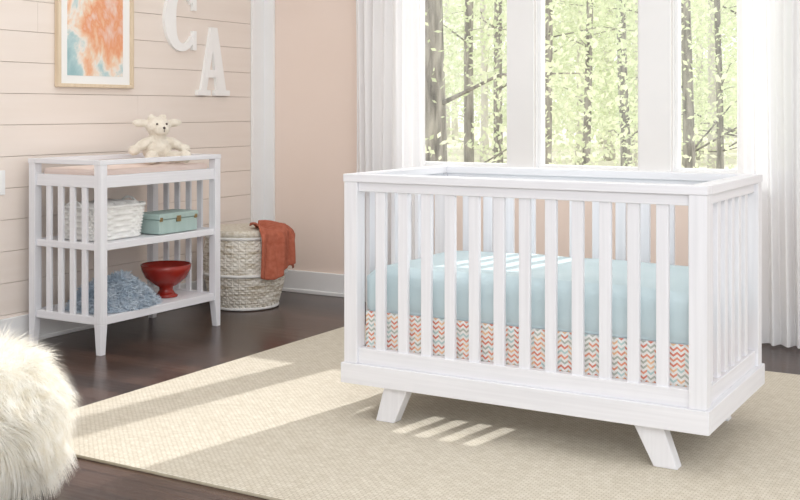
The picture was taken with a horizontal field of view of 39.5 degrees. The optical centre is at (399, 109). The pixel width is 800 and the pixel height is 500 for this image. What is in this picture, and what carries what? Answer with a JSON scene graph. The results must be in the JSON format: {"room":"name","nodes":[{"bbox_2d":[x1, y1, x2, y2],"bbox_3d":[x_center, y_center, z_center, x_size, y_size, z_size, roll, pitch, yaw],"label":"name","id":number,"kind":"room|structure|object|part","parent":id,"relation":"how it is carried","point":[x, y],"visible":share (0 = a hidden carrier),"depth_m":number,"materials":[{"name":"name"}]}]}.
{"room":"children's room","nodes":[
{"label":"children's room","id":0,"kind":"room"},
{"bbox_2d":[0,0,250,318],"bbox_3d":[-2.491,-0.215,4.331,0.120,2.830,6.550,0,0,30],"label":"wall","id":1,"kind":"structure","parent":0,"point":[39,119],"depth_m":5.92,"materials":[{"name":"paint"}]},
{"bbox_2d":[0,170,4,194],"bbox_3d":[-1.884,0.343,5.238,0.009,0.115,0.070,0,0,30],"label":"light switch","id":2,"kind":"object","parent":1,"relation":"attached to","point":[2,172],"visible":1,"depth_m":5.25,"materials":[{"name":"white plastic"}]},
{"bbox_2d":[55,0,133,88],"bbox_3d":[-1.569,-0.475,5.752,0.030,0.720,0.525,0,0,30],"label":"framed art","id":3,"kind":"object","parent":1,"relation":"attached to","point":[94,39],"visible":1,"depth_m":5.74,"materials":[{"name":"paper"}]},
{"bbox_2d":[67,0,122,76],"bbox_3d":[-1.569,-0.475,5.752,0.002,0.600,0.385,0,0,30],"label":"artwork","id":4,"kind":"object","parent":3,"relation":"attached to","point":[94,27],"depth_m":5.75},
{"bbox_2d":[0,279,206,344],"bbox_3d":[-2.500,1.052,4.174,0.021,0.135,6.270,0,0,30],"label":"baseboard","id":5,"kind":"structure","parent":1,"relation":"attached to","point":[49,328],"depth_m":5.47,"materials":[{"name":"white wood"}]},
{"bbox_2d":[162,0,196,50],"bbox_3d":[-1.247,-0.512,6.311,0.020,0.360,0.266,0,0,30],"label":"letter","id":6,"kind":"object","parent":1,"relation":"attached to","point":[170,6],"depth_m":6.26,"materials":[{"name":"white wood"}]},
{"bbox_2d":[195,27,229,95],"bbox_3d":[-1.101,-0.285,6.559,0.020,0.400,0.290,0,0,30],"label":"letter","id":7,"kind":"object","parent":1,"relation":"attached to","point":[212,50],"depth_m":6.56,"materials":[{"name":"white wood"}]},
{"bbox_2d":[251,0,274,222],"bbox_3d":[-0.850,-0.255,6.915,0.094,2.750,0.129,0,0,30],"label":"trim","id":8,"kind":"structure","parent":1,"relation":"attached to","point":[262,11],"depth_m":6.93,"materials":[{"name":"white wood"}]},
{"bbox_2d":[20,291,799,499],"bbox_3d":[0.015,1.160,2.773,5.980,0.080,6.400,0,0,30],"label":"floor","id":9,"kind":"structure","parent":0,"point":[141,352],"depth_m":5.17,"materials":[{"name":"brown wood"}]},
{"bbox_2d":[0,320,84,499],"bbox_3d":[-1.263,0.860,3.248,0.673,0.514,0.696,0,0,42],"label":"pouf","id":10,"kind":"object","parent":9,"relation":"on","point":[37,428],"visible":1,"depth_m":3.15,"materials":[{"name":"white fur"}]},
{"bbox_2d":[28,153,220,355],"bbox_3d":[-1.351,0.675,5.555,0.476,0.890,0.851,0,0,30],"label":"table","id":11,"kind":"object","parent":9,"relation":"on","point":[95,172],"visible":0.91,"depth_m":5.28,"materials":[{"name":"white wood"}]},
{"bbox_2d":[57,195,145,240],"bbox_3d":[-1.437,0.519,5.386,0.290,0.190,0.369,0,0,30],"label":"woven basket","id":12,"kind":"object","parent":11,"relation":"on","point":[124,217],"visible":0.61,"depth_m":5.30,"materials":[{"name":"white wicker"}]},
{"bbox_2d":[65,269,161,313],"bbox_3d":[-1.389,0.861,5.412,0.414,0.182,0.519,0,0,30],"label":"throw","id":13,"kind":"object","parent":11,"relation":"on","point":[126,293],"visible":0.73,"depth_m":5.31,"materials":[{"name":"blue fabric"}]},
{"bbox_2d":[128,114,190,163],"bbox_3d":[-1.214,0.148,5.679,0.333,0.251,0.241,0,0,-34],"label":"lamb","id":14,"kind":"object","parent":11,"relation":"on","point":[157,144],"visible":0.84,"depth_m":5.67},
{"bbox_2d":[140,260,191,297],"bbox_3d":[-1.194,0.868,5.692,0.256,0.167,0.256,0,0,30],"label":"pedestal bowl","id":15,"kind":"object","parent":11,"relation":"in","point":[166,274],"visible":0.94,"depth_m":5.63,"materials":[{"name":"red ceramic"}]},
{"bbox_2d":[140,209,197,234],"bbox_3d":[-1.174,0.563,5.634,0.163,0.100,0.290,0,0,30],"label":"box","id":16,"kind":"object","parent":11,"relation":"on","point":[159,222],"visible":0.88,"depth_m":5.55,"materials":[{"name":"teal metal"}]},
{"bbox_3d":[-1.175,0.527,5.634,0.160,0.028,0.290,0,0,30],"label":"lid","id":17,"kind":"part","parent":16,"relation":"part of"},
{"bbox_2d":[203,223,287,310],"bbox_3d":[-0.886,0.891,6.375,0.489,0.453,0.488,0,0,-26],"label":"wicker hamper","id":18,"kind":"object","parent":9,"relation":"on","point":[242,288],"visible":0.62,"depth_m":6.17,"materials":[{"name":"beige wicker"}]},
{"bbox_3d":[-0.886,0.686,6.375,0.448,0.043,0.448,0,0,30],"label":"hamper lid","id":19,"kind":"part","parent":18,"relation":"part of","materials":[{"name":"wicker"}]},
{"bbox_2d":[249,220,295,279],"bbox_3d":[-0.691,0.785,6.304,0.287,0.312,0.288,0,0,-26],"label":"knit throw","id":20,"kind":"object","parent":18,"relation":"in","point":[278,239],"visible":1,"depth_m":6.20,"materials":[{"name":"orange fabric"}]},
{"bbox_2d":[71,325,799,499],"bbox_3d":[0.789,1.115,3.856,3.740,0.011,2.310,0,0,30],"label":"area rug","id":21,"kind":"object","parent":9,"relation":"on","point":[281,422],"visible":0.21,"depth_m":3.74,"materials":[{"name":"beige carpet"}]},
{"bbox_2d":[341,165,764,469],"bbox_3d":[0.547,0.669,4.006,1.323,0.879,0.753,0,0,30],"label":"crib","id":22,"kind":"object","parent":21,"relation":"on","point":[659,348],"visible":1,"depth_m":3.73,"materials":[{"name":"white wood"}]},
{"bbox_3d":[0.547,0.643,4.006,1.184,0.166,0.621,0,0,30],"label":"mattress","id":23,"kind":"part","parent":22,"relation":"part of","materials":[{"name":"blue fabric"}]},
{"bbox_2d":[275,0,687,273],"bbox_3d":[1.708,-0.215,5.560,5.880,2.830,0.120,0,0,30],"label":"wall","id":24,"kind":"structure","parent":0,"point":[316,53],"depth_m":6.78,"materials":[{"name":"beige paint"}]},
{"bbox_2d":[282,269,343,296],"bbox_3d":[1.714,1.052,5.471,5.780,0.135,0.025,0,0,30],"label":"baseboard","id":25,"kind":"structure","parent":24,"relation":"attached to","point":[298,281],"depth_m":6.78,"materials":[{"name":"white wood"}]},
{"bbox_2d":[424,0,506,166],"bbox_3d":[0.369,-0.455,6.346,0.595,1.550,0.120,0,0,30],"label":"window","id":26,"kind":"structure","parent":24,"relation":"in","point":[427,163],"depth_m":6.33,"materials":[{"name":"white wood"}]},
{"bbox_2d":[535,0,638,170],"bbox_3d":[1.018,-0.455,5.965,0.587,1.550,0.120,0,0,30],"label":"window","id":27,"kind":"structure","parent":24,"relation":"in","point":[539,4],"depth_m":6.08,"materials":[{"name":"white wood"}]},
{"bbox_2d":[507,0,671,171],"bbox_3d":[0.979,-0.460,5.889,2.370,1.780,0.050,0,0,30],"label":"trim","id":28,"kind":"structure","parent":24,"relation":"attached to","point":[655,16],"depth_m":5.74,"materials":[{"name":"white wood"}]},
{"bbox_2d":[672,0,736,173],"bbox_3d":[1.674,-0.455,5.580,0.599,1.550,0.120,0,0,30],"label":"window","id":29,"kind":"structure","parent":24,"relation":"in","point":[676,4],"depth_m":5.70,"materials":[{"name":"white wood"}]},
{"bbox_3d":[1.062,-1.340,5.763,3.400,0.028,0.184,0,0,30],"label":"curtain rod","id":30,"kind":"object","parent":24,"relation":"attached to","visible":0},
{"bbox_2d":[356,0,425,301],"bbox_3d":[-0.063,-0.102,6.330,0.485,2.420,0.077,0,0,31],"label":"curtain","id":31,"kind":"object","parent":30,"relation":"hanging from","point":[389,33],"visible":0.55,"depth_m":6.33,"materials":[{"name":"white fabric"}]},
{"bbox_2d":[737,0,799,348],"bbox_3d":[1.961,-0.102,5.147,0.835,2.420,0.079,0,0,30],"label":"curtain","id":32,"kind":"object","parent":30,"relation":"hanging from","point":[768,31],"visible":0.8,"depth_m":5.25,"materials":[{"name":"white fabric"}]},
{"label":"outside","id":33,"kind":"structure","parent":0,"visible":0},
{"bbox_2d":[447,123,736,168],"bbox_3d":[22.140,1.480,57.502,120.000,0.001,110.000,0,0,30],"label":"lawn","id":34,"kind":"structure","parent":33,"point":[731,160],"depth_m":37.94,"materials":[{"name":"green plant"}]},
{"bbox_2d":[443,0,502,143],"bbox_3d":[2.083,-3.541,48.120,6.408,10.038,7.143,0,0,-16],"label":"deciduous tree","id":35,"kind":"object","parent":34,"relation":"on","point":[445,4],"visible":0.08,"depth_m":48.89,"materials":[{"name":"green plant"}]},
{"bbox_2d":[443,0,506,129],"bbox_3d":[2.340,-3.409,36.495,6.487,9.776,6.845,0,0,-21],"label":"deciduous tree","id":36,"kind":"object","parent":34,"relation":"on","point":[446,23],"visible":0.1,"depth_m":36.88,"materials":[{"name":"green plant"}]},
{"bbox_2d":[449,3,506,138],"bbox_3d":[2.990,-3.450,55.673,5.814,9.864,6.800,0,0,-13],"label":"deciduous tree","id":37,"kind":"object","parent":34,"relation":"on","point":[455,130],"visible":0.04,"depth_m":56.18,"materials":[{"name":"green plant"}]},
{"bbox_2d":[459,0,554,130],"bbox_3d":[5.234,-2.792,54.715,5.599,8.645,6.870,0,0,7],"label":"deciduous tree","id":38,"kind":"object","parent":34,"relation":"on","point":[459,0],"visible":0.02,"depth_m":54.52,"materials":[{"name":"green plant"}]},
{"bbox_2d":[444,0,576,109],"bbox_3d":[2.917,-2.562,31.982,7.499,8.077,6.419,0,0,30],"label":"deciduous tree","id":39,"kind":"object","parent":34,"relation":"on","point":[461,80],"visible":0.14,"depth_m":31.52,"materials":[{"name":"green plant"}]},
{"bbox_2d":[445,0,576,147],"bbox_3d":[4.130,-2.905,40.844,6.879,8.774,6.802,0,0,-23],"label":"deciduous tree","id":40,"kind":"object","parent":34,"relation":"on","point":[505,106],"visible":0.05,"depth_m":40.98,"materials":[{"name":"green plant"}]},
{"bbox_2d":[476,12,576,133],"bbox_3d":[5.356,-2.729,45.786,5.720,8.549,6.361,0,0,30],"label":"deciduous tree","id":41,"kind":"object","parent":34,"relation":"on","point":[506,12],"visible":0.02,"depth_m":44.80,"materials":[{"name":"green plant"}]},
{"bbox_2d":[444,0,614,162],"bbox_3d":[1.916,-2.782,24.029,5.403,8.524,6.986,0,0,-26],"label":"deciduous tree","id":42,"kind":"object","parent":34,"relation":"on","point":[484,99],"visible":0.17,"depth_m":23.79,"materials":[{"name":"green plant"}]},
{"bbox_2d":[477,6,602,140],"bbox_3d":[4.950,-3.168,42.783,5.908,9.293,7.683,0,0,4],"label":"deciduous tree","id":43,"kind":"object","parent":34,"relation":"on","point":[505,109],"visible":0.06,"depth_m":41.20,"materials":[{"name":"green plant"}]},
{"bbox_2d":[443,0,700,102],"bbox_3d":[3.088,-2.903,27.552,7.892,8.762,5.705,0,0,-4],"label":"deciduous tree","id":44,"kind":"object","parent":34,"relation":"on","point":[492,6],"visible":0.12,"depth_m":27.42,"materials":[{"name":"green plant"}]},
{"bbox_2d":[447,0,701,164],"bbox_3d":[4.490,-2.695,28.949,7.264,8.349,7.412,0,0,30],"label":"deciduous tree","id":45,"kind":"object","parent":34,"relation":"on","point":[570,1],"visible":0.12,"depth_m":28.62,"materials":[{"name":"green plant"}]},
{"bbox_2d":[553,4,595,137],"bbox_3d":[9.432,-3.169,58.950,5.670,9.296,7.008,0,0,30],"label":"deciduous tree","id":46,"kind":"object","parent":34,"relation":"on","point":[560,4],"visible":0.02,"depth_m":59.34,"materials":[{"name":"green plant"}]},
{"bbox_2d":[442,0,716,164],"bbox_3d":[0.870,-1.439,13.440,5.197,6.175,7.226,0,0,-36],"label":"deciduous tree","id":47,"kind":"object","parent":34,"relation":"on","point":[468,108],"visible":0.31,"depth_m":12.95,"materials":[{"name":"green plant"}]},
{"bbox_2d":[425,0,734,167],"bbox_3d":[1.776,-1.475,12.011,5.317,6.104,6.620,0,0,-14],"label":"deciduous tree","id":48,"kind":"object","parent":34,"relation":"on","point":[549,28],"visible":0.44,"depth_m":11.87,"materials":[{"name":"green plant"}]},
{"bbox_2d":[425,0,735,161],"bbox_3d":[0.577,-1.365,9.656,5.463,6.327,4.414,0,0,-8],"label":"deciduous tree","id":49,"kind":"object","parent":34,"relation":"on","point":[436,140],"visible":0.35,"depth_m":10.70,"materials":[{"name":"green plant"}]},
{"bbox_2d":[443,0,729,165],"bbox_3d":[2.351,-1.484,14.296,4.595,6.084,6.695,0,0,30],"label":"deciduous tree","id":50,"kind":"object","parent":34,"relation":"on","point":[589,35],"visible":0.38,"depth_m":13.82,"materials":[{"name":"green plant"}]},
{"bbox_2d":[443,0,734,162],"bbox_3d":[1.694,-1.986,15.243,6.546,7.080,6.885,0,0,-16],"label":"deciduous tree","id":51,"kind":"object","parent":34,"relation":"on","point":[497,59],"visible":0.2,"depth_m":15.59,"materials":[{"name":"green plant"}]},
{"bbox_2d":[553,2,631,143],"bbox_3d":[8.828,-3.464,48.657,7.506,9.887,4.559,0,0,-29],"label":"deciduous tree","id":52,"kind":"object","parent":34,"relation":"on","point":[601,142],"visible":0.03,"depth_m":48.38,"materials":[{"name":"green plant"}]},
{"bbox_2d":[455,0,736,168],"bbox_3d":[4.309,-2.022,14.982,5.682,7.008,7.901,0,0,40],"label":"deciduous tree","id":53,"kind":"object","parent":34,"relation":"on","point":[689,148],"visible":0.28,"depth_m":15.00,"materials":[{"name":"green plant"}]},
{"bbox_2d":[566,1,634,145],"bbox_3d":[9.371,-2.777,43.736,6.884,8.507,7.576,0,0,-2],"label":"deciduous tree","id":54,"kind":"object","parent":34,"relation":"on","point":[632,1],"visible":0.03,"depth_m":43.30,"materials":[{"name":"green plant"}]},
{"bbox_2d":[488,3,735,166],"bbox_3d":[5.361,-2.653,24.277,6.269,8.262,5.900,0,0,-41],"label":"deciduous tree","id":55,"kind":"object","parent":34,"relation":"on","point":[629,69],"visible":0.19,"depth_m":24.09,"materials":[{"name":"green plant"}]},
{"bbox_2d":[553,0,701,160],"bbox_3d":[6.284,-2.835,32.304,7.346,8.623,6.898,0,0,-25],"label":"deciduous tree","id":56,"kind":"object","parent":34,"relation":"on","point":[605,141],"visible":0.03,"depth_m":32.62,"materials":[{"name":"green plant"}]},
{"bbox_2d":[554,0,725,164],"bbox_3d":[7.178,-2.498,28.811,6.756,7.950,6.429,0,0,30],"label":"deciduous tree","id":57,"kind":"object","parent":34,"relation":"on","point":[615,0],"visible":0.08,"depth_m":28.77,"materials":[{"name":"green plant"}]},
{"bbox_2d":[552,0,736,166],"bbox_3d":[3.988,-2.523,17.298,4.919,8.006,7.611,0,0,30],"label":"deciduous tree","id":58,"kind":"object","parent":34,"relation":"on","point":[624,149],"visible":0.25,"depth_m":16.96,"materials":[{"name":"green plant"}]},
{"bbox_2d":[552,0,736,153],"bbox_3d":[7.248,-2.885,29.732,6.316,8.725,6.770,0,0,30],"label":"deciduous tree","id":59,"kind":"object","parent":34,"relation":"on","point":[631,0],"visible":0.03,"depth_m":29.10,"materials":[{"name":"green plant"}]},
{"bbox_2d":[553,0,736,123],"bbox_3d":[7.069,-3.028,28.956,7.757,9.019,7.481,0,0,-39],"label":"deciduous tree","id":60,"kind":"object","parent":34,"relation":"on","point":[722,0],"visible":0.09,"depth_m":29.67,"materials":[{"name":"green plant"}]},
{"bbox_2d":[555,0,736,155],"bbox_3d":[5.641,-2.659,25.388,6.979,8.271,7.138,0,0,-43],"label":"deciduous tree","id":61,"kind":"object","parent":34,"relation":"on","point":[703,4],"visible":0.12,"depth_m":23.93,"materials":[{"name":"green plant"}]},
{"bbox_2d":[572,0,724,132],"bbox_3d":[7.274,-2.722,34.020,5.585,8.396,7.662,0,0,30],"label":"deciduous tree","id":62,"kind":"object","parent":34,"relation":"on","point":[627,0],"visible":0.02,"depth_m":34.11,"materials":[{"name":"green plant"}]},
{"bbox_2d":[561,0,736,165],"bbox_3d":[5.529,-2.521,18.868,5.970,8.008,6.260,0,0,2],"label":"deciduous tree","id":63,"kind":"object","parent":34,"relation":"on","point":[701,114],"visible":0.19,"depth_m":18.91,"materials":[{"name":"green plant"}]},
{"bbox_2d":[566,0,736,168],"bbox_3d":[5.462,-2.024,16.120,6.508,7.005,6.291,0,0,30],"label":"deciduous tree","id":64,"kind":"object","parent":34,"relation":"on","point":[719,163],"visible":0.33,"depth_m":15.97,"materials":[{"name":"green plant"}]},
{"bbox_2d":[591,0,736,168],"bbox_3d":[6.581,-2.623,20.558,5.798,8.249,7.496,0,0,-14],"label":"deciduous tree","id":65,"kind":"object","parent":34,"relation":"on","point":[711,100],"visible":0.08,"depth_m":20.56,"materials":[{"name":"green plant"}]},
{"bbox_2d":[613,4,729,133],"bbox_3d":[11.271,-3.231,45.485,7.787,9.417,5.888,0,0,-16],"label":"deciduous tree","id":66,"kind":"object","parent":34,"relation":"on","point":[614,4],"visible":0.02,"depth_m":45.67,"materials":[{"name":"green plant"}]},
{"bbox_2d":[632,0,736,159],"bbox_3d":[8.577,-3.530,33.017,7.220,10.016,6.917,0,0,30],"label":"deciduous tree","id":67,"kind":"object","parent":34,"relation":"on","point":[729,53],"visible":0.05,"depth_m":33.15,"materials":[{"name":"green plant"}]},
{"bbox_2d":[681,5,736,136],"bbox_3d":[11.611,-2.914,43.554,7.610,8.782,6.439,0,0,30],"label":"deciduous tree","id":68,"kind":"object","parent":34,"relation":"on","point":[723,5],"visible":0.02,"depth_m":43.35,"materials":[{"name":"green plant"}]},
{"bbox_2d":[691,0,736,124],"bbox_3d":[9.137,-2.503,22.072,6.560,9.391,6.171,0,0,-18],"label":"deciduous tree","id":69,"kind":"object","parent":34,"relation":"on","point":[729,0],"visible":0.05,"depth_m":22.99,"materials":[{"name":"green plant"}]},
{"bbox_2d":[691,0,736,130],"bbox_3d":[7.267,-2.749,20.322,6.904,8.461,5.708,0,0,30],"label":"deciduous tree","id":70,"kind":"object","parent":34,"relation":"on","point":[728,13],"visible":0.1,"depth_m":21.20,"materials":[{"name":"green plant"}]},
{"bbox_2d":[691,0,736,135],"bbox_3d":[11.788,-2.928,39.086,7.118,8.821,6.188,0,0,-44],"label":"deciduous tree","id":71,"kind":"object","parent":34,"relation":"on","point":[720,0],"visible":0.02,"depth_m":39.38,"materials":[{"name":"green plant"}]},
{"bbox_2d":[692,4,736,97],"bbox_3d":[13.239,-3.380,41.000,6.410,9.714,7.544,0,0,-37],"label":"deciduous tree","id":72,"kind":"object","parent":34,"relation":"on","point":[692,4],"visible":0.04,"depth_m":40.27,"materials":[{"name":"green plant"}]},
{"bbox_2d":[693,2,736,143],"bbox_3d":[10.991,-2.663,34.495,4.399,8.290,7.070,0,0,14],"label":"deciduous tree","id":73,"kind":"object","parent":34,"relation":"on","point":[723,40],"visible":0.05,"depth_m":34.90,"materials":[{"name":"green plant"}]}
]}

